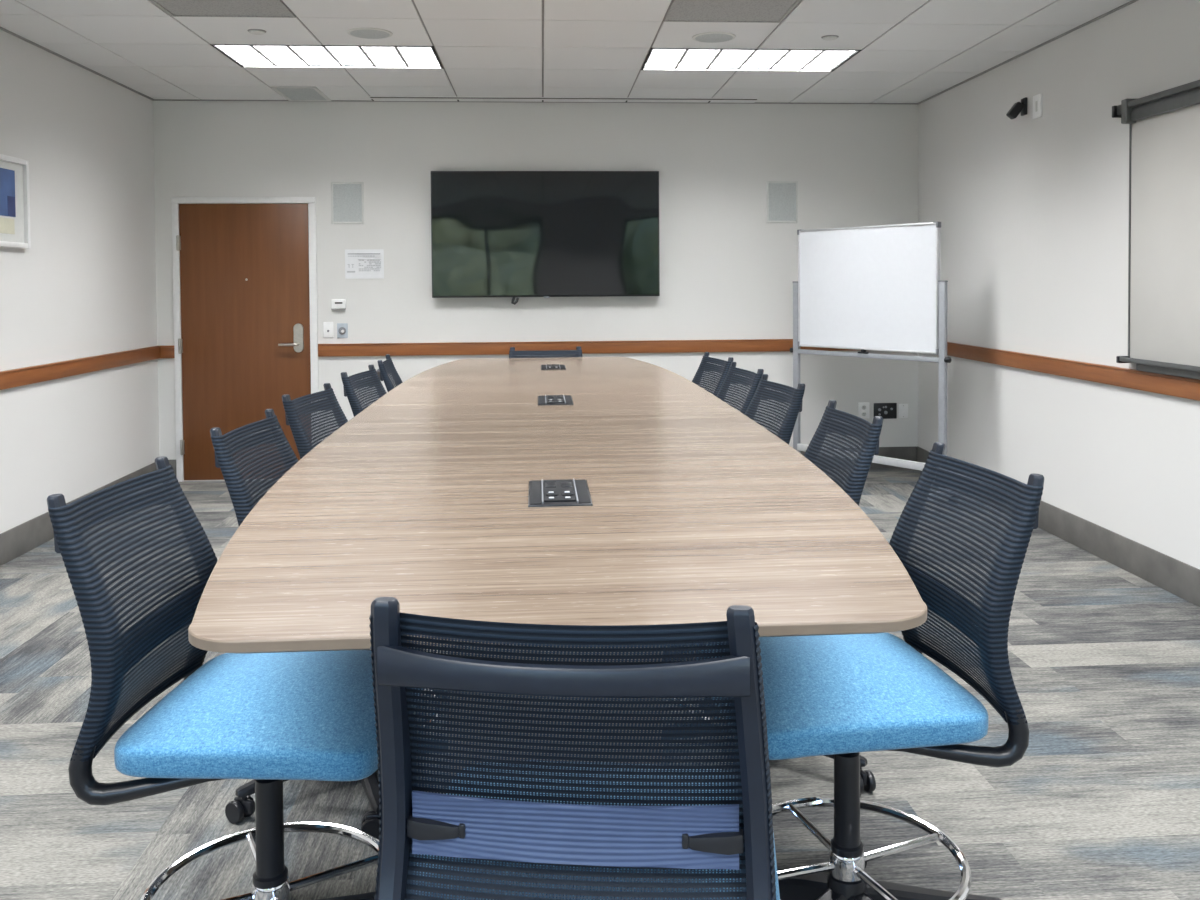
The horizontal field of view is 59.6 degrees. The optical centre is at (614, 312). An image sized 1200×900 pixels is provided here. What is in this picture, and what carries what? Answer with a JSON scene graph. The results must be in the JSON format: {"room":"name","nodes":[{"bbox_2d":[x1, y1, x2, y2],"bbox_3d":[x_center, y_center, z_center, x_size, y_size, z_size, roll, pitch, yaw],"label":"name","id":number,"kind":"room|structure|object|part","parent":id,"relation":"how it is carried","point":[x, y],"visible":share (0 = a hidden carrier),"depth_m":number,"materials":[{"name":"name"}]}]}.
{"room":"conference room","nodes":[
{"label":"conference room","id":0,"kind":"room"},
{"bbox_2d":[0,30,159,533],"bbox_3d":[-3.010,-0.155,2.562,0.120,3.043,10.170,0,2,-4],"label":"wall","id":1,"kind":"structure","parent":0,"point":[85,284],"depth_m":6.21,"materials":[{"name":"paint"}]},
{"bbox_2d":[0,154,30,248],"bbox_3d":[-3.119,-0.565,5.246,0.034,0.470,0.720,0,2,-4],"label":"framed picture","id":2,"kind":"object","parent":1,"relation":"attached to","point":[14,172],"visible":1,"depth_m":5.47},
{"bbox_2d":[0,168,15,216],"bbox_3d":[-3.121,-0.612,5.244,0.004,0.243,0.480,0,2,-4],"label":"print","id":3,"kind":"object","parent":2,"relation":"on","point":[7,175],"depth_m":5.41},
{"bbox_2d":[0,462,156,565],"bbox_3d":[-2.934,1.285,2.608,0.012,0.160,9.930,0,2,-4],"label":"baseboard","id":4,"kind":"structure","parent":1,"relation":"attached to","point":[16,541],"depth_m":5.63,"materials":[{"name":"plastic"}]},
{"bbox_2d":[0,346,159,389],"bbox_3d":[-2.932,0.426,2.584,0.027,0.092,9.930,0,2,-4],"label":"trim","id":5,"kind":"structure","parent":1,"relation":"attached to","point":[12,378],"depth_m":6.13,"materials":[{"name":"brown wood"}]},
{"bbox_2d":[153,101,918,459],"bbox_3d":[-0.501,-0.321,7.768,5.596,3.043,0.120,0,2,-4],"label":"wall","id":6,"kind":"structure","parent":0,"point":[727,273],"depth_m":7.72,"materials":[{"name":"paint"}]},
{"bbox_2d":[182,479,277,481],"bbox_3d":[-2.655,1.216,7.614,0.916,0.007,0.080,0,2,-4],"label":"trim","id":7,"kind":"structure","parent":6,"relation":"attached to","point":[261,479],"depth_m":7.56,"materials":[{"name":"rubber"}]},
{"bbox_2d":[176,204,311,479],"bbox_3d":[-2.670,0.216,7.555,0.928,1.993,0.119,0,2,-4],"label":"door","id":8,"kind":"structure","parent":6,"relation":"in","point":[244,342],"depth_m":7.56,"materials":[{"name":"brown wood"}]},
{"bbox_3d":[-2.343,0.234,7.550,0.141,0.024,0.063,0,2,-4],"label":"lever","id":9,"kind":"part","parent":8,"relation":"part of","materials":[{"name":"metal"}]},
{"bbox_3d":[-2.287,0.188,7.588,0.072,0.210,0.013,0,2,-4],"label":"lock plate","id":10,"kind":"part","parent":8,"relation":"part of","materials":[{"name":"metal"}]},
{"bbox_2d":[171,197,318,481],"bbox_3d":[-2.658,0.196,7.581,1.014,2.049,0.048,0,2,-4],"label":"trim","id":11,"kind":"structure","parent":6,"relation":"attached to","point":[311,201],"depth_m":7.54,"materials":[{"name":"white paint"}]},
{"bbox_2d":[323,322,333,337],"bbox_3d":[-2.076,0.129,7.604,0.072,0.114,0.017,0,2,-4],"label":"switch plate","id":12,"kind":"object","parent":6,"relation":"attached to","point":[327,326],"visible":1,"depth_m":7.61,"materials":[{"name":"white plastic"}]},
{"bbox_2d":[331,299,345,309],"bbox_3d":[-1.999,-0.056,7.598,0.100,0.076,0.030,0,2,-4],"label":"thermostat","id":13,"kind":"object","parent":6,"relation":"attached to","point":[336,304],"visible":1,"depth_m":7.58,"materials":[{"name":"white plastic"}]},
{"bbox_2d":[337,323,347,337],"bbox_3d":[-1.975,0.136,7.610,0.076,0.108,0.020,0,2,-4],"label":"plate","id":14,"kind":"object","parent":6,"relation":"attached to","point":[342,328],"visible":1,"depth_m":7.61,"materials":[{"name":"white plastic"}]},
{"bbox_2d":[331,182,363,223],"bbox_3d":[-1.932,-0.791,7.592,0.234,0.305,0.010,0,2,-4],"label":"wall speaker","id":15,"kind":"object","parent":6,"relation":"attached to","point":[347,198],"visible":1,"depth_m":7.59},
{"bbox_2d":[345,249,383,278],"bbox_3d":[-1.815,-0.350,7.612,0.278,0.212,0.009,0,2,-4],"label":"notice","id":16,"kind":"object","parent":6,"relation":"attached to","point":[359,263],"visible":1,"depth_m":7.61,"materials":[{"name":"white paper"}]},
{"bbox_2d":[160,339,866,357],"bbox_3d":[-0.492,0.263,7.711,5.552,0.092,0.027,0,2,-4],"label":"trim","id":17,"kind":"structure","parent":6,"relation":"attached to","point":[740,345],"depth_m":7.71,"materials":[{"name":"brown wood"}]},
{"bbox_2d":[168,446,916,477],"bbox_3d":[-0.487,1.121,7.744,5.572,0.160,0.012,0,2,-4],"label":"baseboard","id":18,"kind":"structure","parent":6,"relation":"attached to","point":[905,453],"depth_m":7.91,"materials":[{"name":"plastic"}]},
{"bbox_2d":[431,171,659,304],"bbox_3d":[-0.497,-0.540,7.660,1.658,0.972,0.081,0,2,-4],"label":"television","id":19,"kind":"object","parent":6,"relation":"attached to","point":[546,234],"visible":1,"depth_m":7.62,"materials":[{"name":"black plastic"}]},
{"bbox_2d":[766,181,797,222],"bbox_3d":[1.254,-0.820,7.809,0.239,0.311,0.010,0,2,-4],"label":"wall speaker","id":20,"kind":"object","parent":6,"relation":"attached to","point":[781,196],"visible":1,"depth_m":7.81},
{"bbox_2d":[858,403,868,418],"bbox_3d":[1.883,0.743,7.896,0.086,0.120,0.011,0,2,-4],"label":"power outlet","id":21,"kind":"object","parent":6,"relation":"attached to","point":[863,408],"visible":0.94,"depth_m":7.89,"materials":[{"name":"white plastic"}]},
{"bbox_2d":[874,403,896,418],"bbox_3d":[2.047,0.746,7.904,0.178,0.120,0.016,0,2,-4],"label":"plate","id":22,"kind":"object","parent":6,"relation":"attached to","point":[885,410],"visible":0.93,"depth_m":7.90,"materials":[{"name":"black plastic"}]},
{"bbox_2d":[899,404,907,417],"bbox_3d":[2.187,0.748,7.918,0.074,0.108,0.008,0,2,-4],"label":"blank plate","id":23,"kind":"object","parent":6,"relation":"attached to","point":[903,408],"visible":1,"depth_m":7.92,"materials":[{"name":"white plastic"}]},
{"bbox_2d":[0,0,1131,102],"bbox_3d":[-0.155,-1.563,2.273,6.112,0.350,11.057,0,2,-4],"label":"ceiling","id":24,"kind":"structure","parent":0,"point":[913,51],"depth_m":5.77,"materials":[{"name":"tile"}]},
{"bbox_2d":[149,0,295,17],"bbox_3d":[-1.859,-1.456,4.877,0.602,0.014,0.602,0,2,-4],"label":"panel","id":25,"kind":"object","parent":24,"relation":"attached to","point":[174,8],"visible":0.94,"depth_m":5.03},
{"bbox_2d":[247,29,265,34],"bbox_3d":[-1.866,-1.463,5.471,0.096,0.012,0.096,0,2,-4],"label":"sprinkler cover","id":26,"kind":"object","parent":24,"relation":"attached to","point":[252,31],"visible":1,"depth_m":5.46,"materials":[{"name":"white metal"}]},
{"bbox_2d":[270,86,330,100],"bbox_3d":[-2.167,-1.514,7.269,0.300,0.008,0.520,0,2,-4],"label":"ceiling vent","id":27,"kind":"object","parent":24,"relation":"in","point":[291,93],"visible":1,"depth_m":7.25,"materials":[{"name":"grey metal"}]},
{"bbox_2d":[276,88,325,99],"bbox_3d":[-2.167,-1.516,7.269,0.250,0.004,0.470,0,2,-4],"label":"grille","id":28,"kind":"object","parent":27,"relation":"attached to","point":[288,93],"depth_m":7.25,"materials":[{"name":"grey metal"}]},
{"bbox_2d":[210,44,443,68],"bbox_3d":[-1.639,-1.572,6.111,1.219,0.172,0.610,0,2,-4],"label":"ceiling light","id":29,"kind":"object","parent":24,"relation":"attached to","point":[308,55],"visible":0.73,"depth_m":6.19,"materials":[{"name":"white plastic"}]},
{"bbox_2d":[347,28,392,38],"bbox_3d":[-1.290,-1.470,5.531,0.236,0.008,0.236,0,2,-4],"label":"ceiling speaker","id":30,"kind":"object","parent":24,"relation":"attached to","point":[368,33],"visible":1,"depth_m":5.51},
{"bbox_2d":[368,96,758,102],"bbox_3d":[-0.349,-1.536,7.570,2.790,0.006,0.168,0,2,-4],"label":"ceiling vent","id":31,"kind":"object","parent":24,"relation":"in","point":[373,98],"visible":1,"depth_m":7.55,"materials":[{"name":"metal"}]},
{"bbox_2d":[692,32,735,42],"bbox_3d":[0.541,-1.486,5.673,0.236,0.008,0.236,0,2,-4],"label":"ceiling speaker","id":32,"kind":"object","parent":24,"relation":"attached to","point":[708,37],"visible":1,"depth_m":5.65},
{"bbox_2d":[664,0,800,22],"bbox_3d":[0.574,-1.477,5.042,0.602,0.014,0.602,0,2,-4],"label":"panel","id":33,"kind":"object","parent":24,"relation":"attached to","point":[753,11],"visible":1,"depth_m":5.13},
{"bbox_2d":[641,47,861,71],"bbox_3d":[0.794,-1.593,6.277,1.219,0.172,0.610,0,2,-4],"label":"ceiling light","id":34,"kind":"object","parent":24,"relation":"attached to","point":[700,58],"visible":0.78,"depth_m":6.35,"materials":[{"name":"white plastic"}]},
{"bbox_2d":[821,35,838,40],"bbox_3d":[1.173,-1.490,5.692,0.096,0.012,0.096,0,2,-4],"label":"sprinkler cover","id":35,"kind":"object","parent":24,"relation":"attached to","point":[827,37],"visible":1,"depth_m":5.67,"materials":[{"name":"white metal"}]},
{"bbox_2d":[0,468,1199,899],"bbox_3d":[-0.148,1.391,2.802,5.896,0.100,10.230,0,2,-4],"label":"floor","id":36,"kind":"structure","parent":0,"point":[1102,801],"depth_m":2.98,"materials":[{"name":"carpet"}]},
{"bbox_2d":[47,456,422,899],"bbox_3d":[-0.733,0.844,2.107,0.675,1.042,0.698,0,2,2],"label":"chair","id":37,"kind":"object","parent":36,"relation":"on","point":[270,719],"visible":0.87,"depth_m":1.99,"materials":[{"name":"fabric"}]},
{"bbox_3d":[-0.957,0.574,1.881,0.133,0.487,0.048,0,2,13],"label":"post","id":38,"kind":"part","parent":37,"relation":"part of","materials":[{"name":"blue plastic"}]},
{"bbox_3d":[-0.941,0.561,2.322,0.133,0.487,0.048,-1,2,-8],"label":"post","id":39,"kind":"part","parent":37,"relation":"part of","materials":[{"name":"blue plastic"}]},
{"bbox_3d":[-0.658,0.783,2.097,0.486,0.093,0.518,0,2,2],"label":"seat","id":40,"kind":"part","parent":37,"relation":"part of","materials":[{"name":"fabric"}]},
{"bbox_2d":[210,409,448,838],"bbox_3d":[-0.723,0.818,2.993,0.713,1.042,0.698,0,2,1],"label":"chair","id":41,"kind":"object","parent":36,"relation":"on","point":[250,436],"visible":0.17,"depth_m":2.80,"materials":[{"name":"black plastic"}]},
{"bbox_3d":[-0.998,0.549,2.750,0.133,0.487,0.048,0,2,12],"label":"post","id":42,"kind":"part","parent":41,"relation":"part of","materials":[{"name":"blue plastic"}]},
{"bbox_3d":[-0.990,0.537,3.192,0.133,0.487,0.048,-1,2,-9],"label":"post","id":43,"kind":"part","parent":41,"relation":"part of","materials":[{"name":"blue plastic"}]},
{"bbox_2d":[341,364,386,416],"bbox_3d":[-0.854,0.771,4.662,0.696,1.042,0.683,0,2,3],"label":"chair","id":44,"kind":"object","parent":36,"relation":"on","point":[368,379],"visible":0.13,"depth_m":4.65,"materials":[{"name":"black plastic"}]},
{"bbox_3d":[-1.103,0.501,4.465,0.133,0.487,0.048,0,2,14],"label":"post","id":45,"kind":"part","parent":44,"relation":"part of","materials":[{"name":"blue plastic"}]},
{"bbox_3d":[-1.079,0.488,4.906,0.133,0.487,0.048,-1,2,-7],"label":"post","id":46,"kind":"part","parent":44,"relation":"part of","materials":[{"name":"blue plastic"}]},
{"bbox_2d":[282,383,447,702],"bbox_3d":[-0.829,0.796,3.791,0.686,1.042,0.693,0,2,4],"label":"chair","id":47,"kind":"object","parent":36,"relation":"on","point":[326,400],"visible":0.24,"depth_m":3.73,"materials":[{"name":"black fabric"}]},
{"bbox_3d":[-1.070,0.526,3.565,0.133,0.487,0.048,0,2,15],"label":"post","id":48,"kind":"part","parent":47,"relation":"part of","materials":[{"name":"blue plastic"}]},
{"bbox_3d":[-1.038,0.514,4.006,0.133,0.487,0.048,-1,2,-6],"label":"post","id":49,"kind":"part","parent":47,"relation":"part of","materials":[{"name":"blue plastic"}]},
{"bbox_2d":[376,354,402,391],"bbox_3d":[-0.869,0.749,5.427,0.694,1.042,0.706,-1,2,-7],"label":"chair","id":50,"kind":"object","parent":36,"relation":"on","point":[386,372],"visible":0.16,"depth_m":5.37,"materials":[{"name":"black plastic"}]},
{"bbox_3d":[-1.103,0.480,5.174,0.133,0.487,0.048,0,2,4],"label":"post","id":51,"kind":"part","parent":50,"relation":"part of","materials":[{"name":"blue plastic"}]},
{"bbox_3d":[-1.156,0.468,5.613,0.133,0.487,0.048,-1,2,-17],"label":"post","id":52,"kind":"part","parent":50,"relation":"part of","materials":[{"name":"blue plastic"}]},
{"bbox_2d":[509,346,582,357],"bbox_3d":[-0.386,0.735,6.142,0.699,1.024,0.716,0,2,-4],"label":"chair","id":53,"kind":"object","parent":36,"relation":"on","point":[578,352],"visible":0.06,"depth_m":6.44,"materials":[{"name":"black plastic"}]},
{"bbox_2d":[188,357,926,781],"bbox_3d":[-0.241,0.829,3.897,1.340,0.962,5.030,0,2,-4],"label":"conference table","id":54,"kind":"object","parent":36,"relation":"on","point":[698,511],"visible":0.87,"depth_m":1.98,"materials":[{"name":"laminate"}]},
{"bbox_2d":[541,364,565,369],"bbox_3d":[-0.328,0.309,5.632,0.132,0.040,0.280,0,2,-4],"label":"module","id":55,"kind":"object","parent":54,"relation":"on","point":[548,366],"visible":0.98,"depth_m":5.57,"materials":[{"name":"black plastic"}]},
{"bbox_3d":[-0.144,0.873,2.582,0.520,0.908,0.080,0,2,-4],"label":"leg","id":56,"kind":"part","parent":54,"relation":"part of","materials":[{"name":"black fabric"}]},
{"bbox_2d":[538,395,573,405],"bbox_3d":[-0.228,0.353,4.055,0.134,0.040,0.300,-1,2,-4],"label":"module","id":57,"kind":"object","parent":54,"relation":"on","point":[547,399],"visible":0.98,"depth_m":4.01,"materials":[{"name":"black plastic"}]},
{"bbox_2d":[528,478,592,506],"bbox_3d":[-0.119,0.404,2.274,0.132,0.040,0.268,0,2,-4],"label":"module","id":58,"kind":"object","parent":54,"relation":"on","point":[563,492],"visible":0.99,"depth_m":2.24,"materials":[{"name":"black plastic"}]},
{"bbox_2d":[545,493,557,496],"bbox_3d":[-0.133,0.387,2.216,0.026,0.003,0.026,0,2,-4],"label":"socket","id":59,"kind":"object","parent":58,"relation":"attached to","point":[546,494],"depth_m":2.21,"materials":[{"name":"black plastic"}]},
{"bbox_2d":[562,493,573,495],"bbox_3d":[-0.098,0.387,2.219,0.026,0.003,0.026,0,2,-4],"label":"socket","id":60,"kind":"object","parent":58,"relation":"attached to","point":[563,494],"depth_m":2.21,"materials":[{"name":"black plastic"}]},
{"bbox_3d":[-0.084,0.387,2.277,0.003,0.006,0.244,-1,2,-4],"label":"rail","id":61,"kind":"part","parent":58,"relation":"part of","materials":[{"name":"silver metal"}]},
{"bbox_2d":[369,597,779,899],"bbox_3d":[-0.036,0.849,1.525,0.699,1.056,0.716,0,2,6],"label":"chair","id":62,"kind":"object","parent":36,"relation":"on","point":[500,829],"visible":1,"depth_m":1.27,"materials":[{"name":"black plastic"}]},
{"bbox_3d":[-0.275,0.573,1.269,0.048,0.487,0.133,-1,2,-5],"label":"post","id":63,"kind":"part","parent":62,"relation":"part of","materials":[{"name":"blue plastic"}]},
{"bbox_3d":[-0.025,0.781,1.541,0.518,0.093,0.486,0,2,6],"label":"seat","id":64,"kind":"part","parent":62,"relation":"part of","materials":[{"name":"fabric"}]},
{"bbox_3d":[0.165,0.571,1.225,0.048,0.487,0.133,0,2,16],"label":"post","id":65,"kind":"part","parent":62,"relation":"part of","materials":[{"name":"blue plastic"}]},
{"bbox_2d":[692,352,733,395],"bbox_3d":[0.234,0.744,5.351,0.703,1.042,0.688,-1,2,-12],"label":"chair","id":66,"kind":"object","parent":36,"relation":"on","point":[706,366],"visible":0.13,"depth_m":5.42,"materials":[{"name":"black plastic"}]},
{"bbox_2d":[664,374,804,660],"bbox_3d":[0.372,0.781,4.034,0.688,1.042,0.699,-1,2,-11],"label":"chair","id":67,"kind":"object","parent":36,"relation":"on","point":[792,396],"visible":0.17,"depth_m":4.01,"materials":[{"name":"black fabric"}]},
{"bbox_3d":[0.560,0.495,4.267,0.133,0.487,0.048,0,2,0],"label":"post","id":68,"kind":"part","parent":67,"relation":"part of","materials":[{"name":"blue plastic"}]},
{"bbox_3d":[0.644,0.507,3.833,0.133,0.487,0.048,-1,2,-21],"label":"post","id":69,"kind":"part","parent":67,"relation":"part of","materials":[{"name":"blue plastic"}]},
{"bbox_2d":[716,362,763,413],"bbox_3d":[0.288,0.763,4.696,0.696,1.042,0.690,-1,2,-10],"label":"chair","id":70,"kind":"object","parent":36,"relation":"on","point":[735,376],"visible":0.15,"depth_m":4.72,"materials":[{"name":"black plastic"}]},
{"bbox_3d":[0.509,0.477,4.926,0.133,0.487,0.048,0,2,1],"label":"post","id":71,"kind":"part","parent":70,"relation":"part of","materials":[{"name":"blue plastic"}]},
{"bbox_3d":[0.585,0.489,4.490,0.133,0.487,0.048,-1,2,-20],"label":"post","id":72,"kind":"part","parent":70,"relation":"part of","materials":[{"name":"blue plastic"}]},
{"bbox_2d":[663,400,882,793],"bbox_3d":[0.395,0.808,3.083,0.715,1.042,0.695,-1,2,-6],"label":"chair","id":73,"kind":"object","parent":36,"relation":"on","point":[833,420],"visible":0.2,"depth_m":3.03,"materials":[{"name":"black plastic"}]},
{"bbox_3d":[0.638,0.522,3.326,0.133,0.487,0.048,0,2,5],"label":"post","id":74,"kind":"part","parent":73,"relation":"part of","materials":[{"name":"blue plastic"}]},
{"bbox_3d":[0.684,0.534,2.887,0.133,0.487,0.048,-1,2,-16],"label":"post","id":75,"kind":"part","parent":73,"relation":"part of","materials":[{"name":"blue plastic"}]},
{"bbox_2d":[697,442,1043,899],"bbox_3d":[0.519,0.833,2.185,0.689,1.042,0.692,-1,2,-9],"label":"chair","id":76,"kind":"object","parent":36,"relation":"on","point":[843,696],"visible":0.81,"depth_m":2.12,"materials":[{"name":"blue fabric"}]},
{"bbox_3d":[0.452,0.773,2.189,0.486,0.093,0.518,-1,2,-9],"label":"seat","id":77,"kind":"part","parent":76,"relation":"part of","materials":[{"name":"fabric"}]},
{"bbox_3d":[0.702,0.547,2.446,0.133,0.487,0.048,0,2,2],"label":"post","id":78,"kind":"part","parent":76,"relation":"part of","materials":[{"name":"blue plastic"}]},
{"bbox_3d":[0.771,0.559,2.009,0.133,0.487,0.048,-1,2,-19],"label":"post","id":79,"kind":"part","parent":76,"relation":"part of","materials":[{"name":"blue plastic"}]},
{"bbox_2d":[790,222,957,512],"bbox_3d":[1.627,0.320,6.943,0.393,1.781,1.314,-2,2,-38],"label":"whiteboard","id":80,"kind":"object","parent":36,"relation":"on","point":[880,287],"visible":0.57,"depth_m":6.89,"materials":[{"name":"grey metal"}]},
{"bbox_3d":[1.300,0.442,7.456,0.032,1.312,0.044,-2,2,-38],"label":"post","id":81,"kind":"part","parent":80,"relation":"part of","materials":[{"name":"grey metal"}]},
{"bbox_3d":[1.665,-0.158,6.962,0.031,0.821,1.150,-2,2,-38],"label":"board frame","id":82,"kind":"part","parent":80,"relation":"part of","materials":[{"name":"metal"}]},
{"bbox_3d":[2.042,0.464,6.505,0.032,1.312,0.044,-2,2,-38],"label":"post","id":83,"kind":"part","parent":80,"relation":"part of","materials":[{"name":"grey metal"}]},
{"bbox_3d":[2.063,0.296,6.471,0.035,0.036,0.034,-2,2,-38],"label":"knob","id":84,"kind":"part","parent":80,"relation":"part of","materials":[{"name":"black plastic"}]},
{"bbox_2d":[918,0,1199,568],"bbox_3d":[2.693,-0.204,2.951,0.120,3.043,10.170,0,2,-4],"label":"wall","id":85,"kind":"structure","parent":0,"point":[1033,214],"depth_m":5.73,"materials":[{"name":"paint"}]},
{"bbox_2d":[0,0,1137,104],"bbox_3d":[-0.166,-1.398,2.722,5.596,0.007,9.930,0,2,-4],"label":"trim","id":86,"kind":"structure","parent":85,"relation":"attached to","point":[1132,1],"depth_m":7.18,"materials":[{"name":"grey metal"}]},
{"bbox_2d":[1006,97,1026,118],"bbox_3d":[2.355,-1.191,6.129,0.105,0.122,0.060,0,2,-4],"label":"camera","id":87,"kind":"object","parent":85,"relation":"attached to","point":[1018,107],"visible":1,"depth_m":6.10,"materials":[{"name":"black plastic"}]},
{"bbox_3d":[2.400,-1.202,6.131,0.016,0.100,0.060,0,2,-4],"label":"mount plate","id":88,"kind":"part","parent":87,"relation":"part of","materials":[{"name":"black plastic"}]},
{"bbox_2d":[1033,93,1041,118],"bbox_3d":[2.413,-1.173,5.970,0.014,0.132,0.100,0,2,-4],"label":"plate","id":89,"kind":"object","parent":85,"relation":"attached to","point":[1037,99],"visible":1,"depth_m":5.96,"materials":[{"name":"white plastic"}]},
{"bbox_2d":[917,446,1199,606],"bbox_3d":[2.637,1.237,2.988,0.012,0.160,9.930,0,2,-4],"label":"baseboard","id":90,"kind":"structure","parent":85,"relation":"attached to","point":[1181,579],"depth_m":5.13,"materials":[{"name":"plastic"}]},
{"bbox_2d":[947,342,1199,400],"bbox_3d":[2.623,0.379,2.963,0.027,0.092,9.930,0,2,-4],"label":"trim","id":91,"kind":"structure","parent":85,"relation":"attached to","point":[1183,387],"depth_m":5.42,"materials":[{"name":"brown wood"}]},
{"bbox_2d":[1112,80,1199,379],"bbox_3d":[2.531,-0.338,3.885,0.074,1.284,2.503,0,2,-4],"label":"projection screen","id":92,"kind":"object","parent":85,"relation":"attached to","point":[1164,126],"visible":1,"depth_m":4.73,"materials":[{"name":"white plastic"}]},
{"bbox_3d":[2.533,-0.922,3.867,0.062,0.097,2.500,0,2,-4],"label":"rail","id":93,"kind":"part","parent":92,"relation":"part of","materials":[{"name":"grey metal"}]},
{"bbox_2d":[1119,357,1199,379],"bbox_3d":[2.541,0.276,3.846,0.070,0.058,2.390,0,2,-4],"label":"tray","id":94,"kind":"object","parent":92,"relation":"on","point":[1174,366],"depth_m":4.68,"materials":[{"name":"grey metal"}]},
{"bbox_3d":[2.563,-0.327,3.829,0.018,1.160,2.385,0,2,-4],"label":"panel","id":95,"kind":"part","parent":92,"relation":"part of","materials":[{"name":"white fabric"}]}
]}

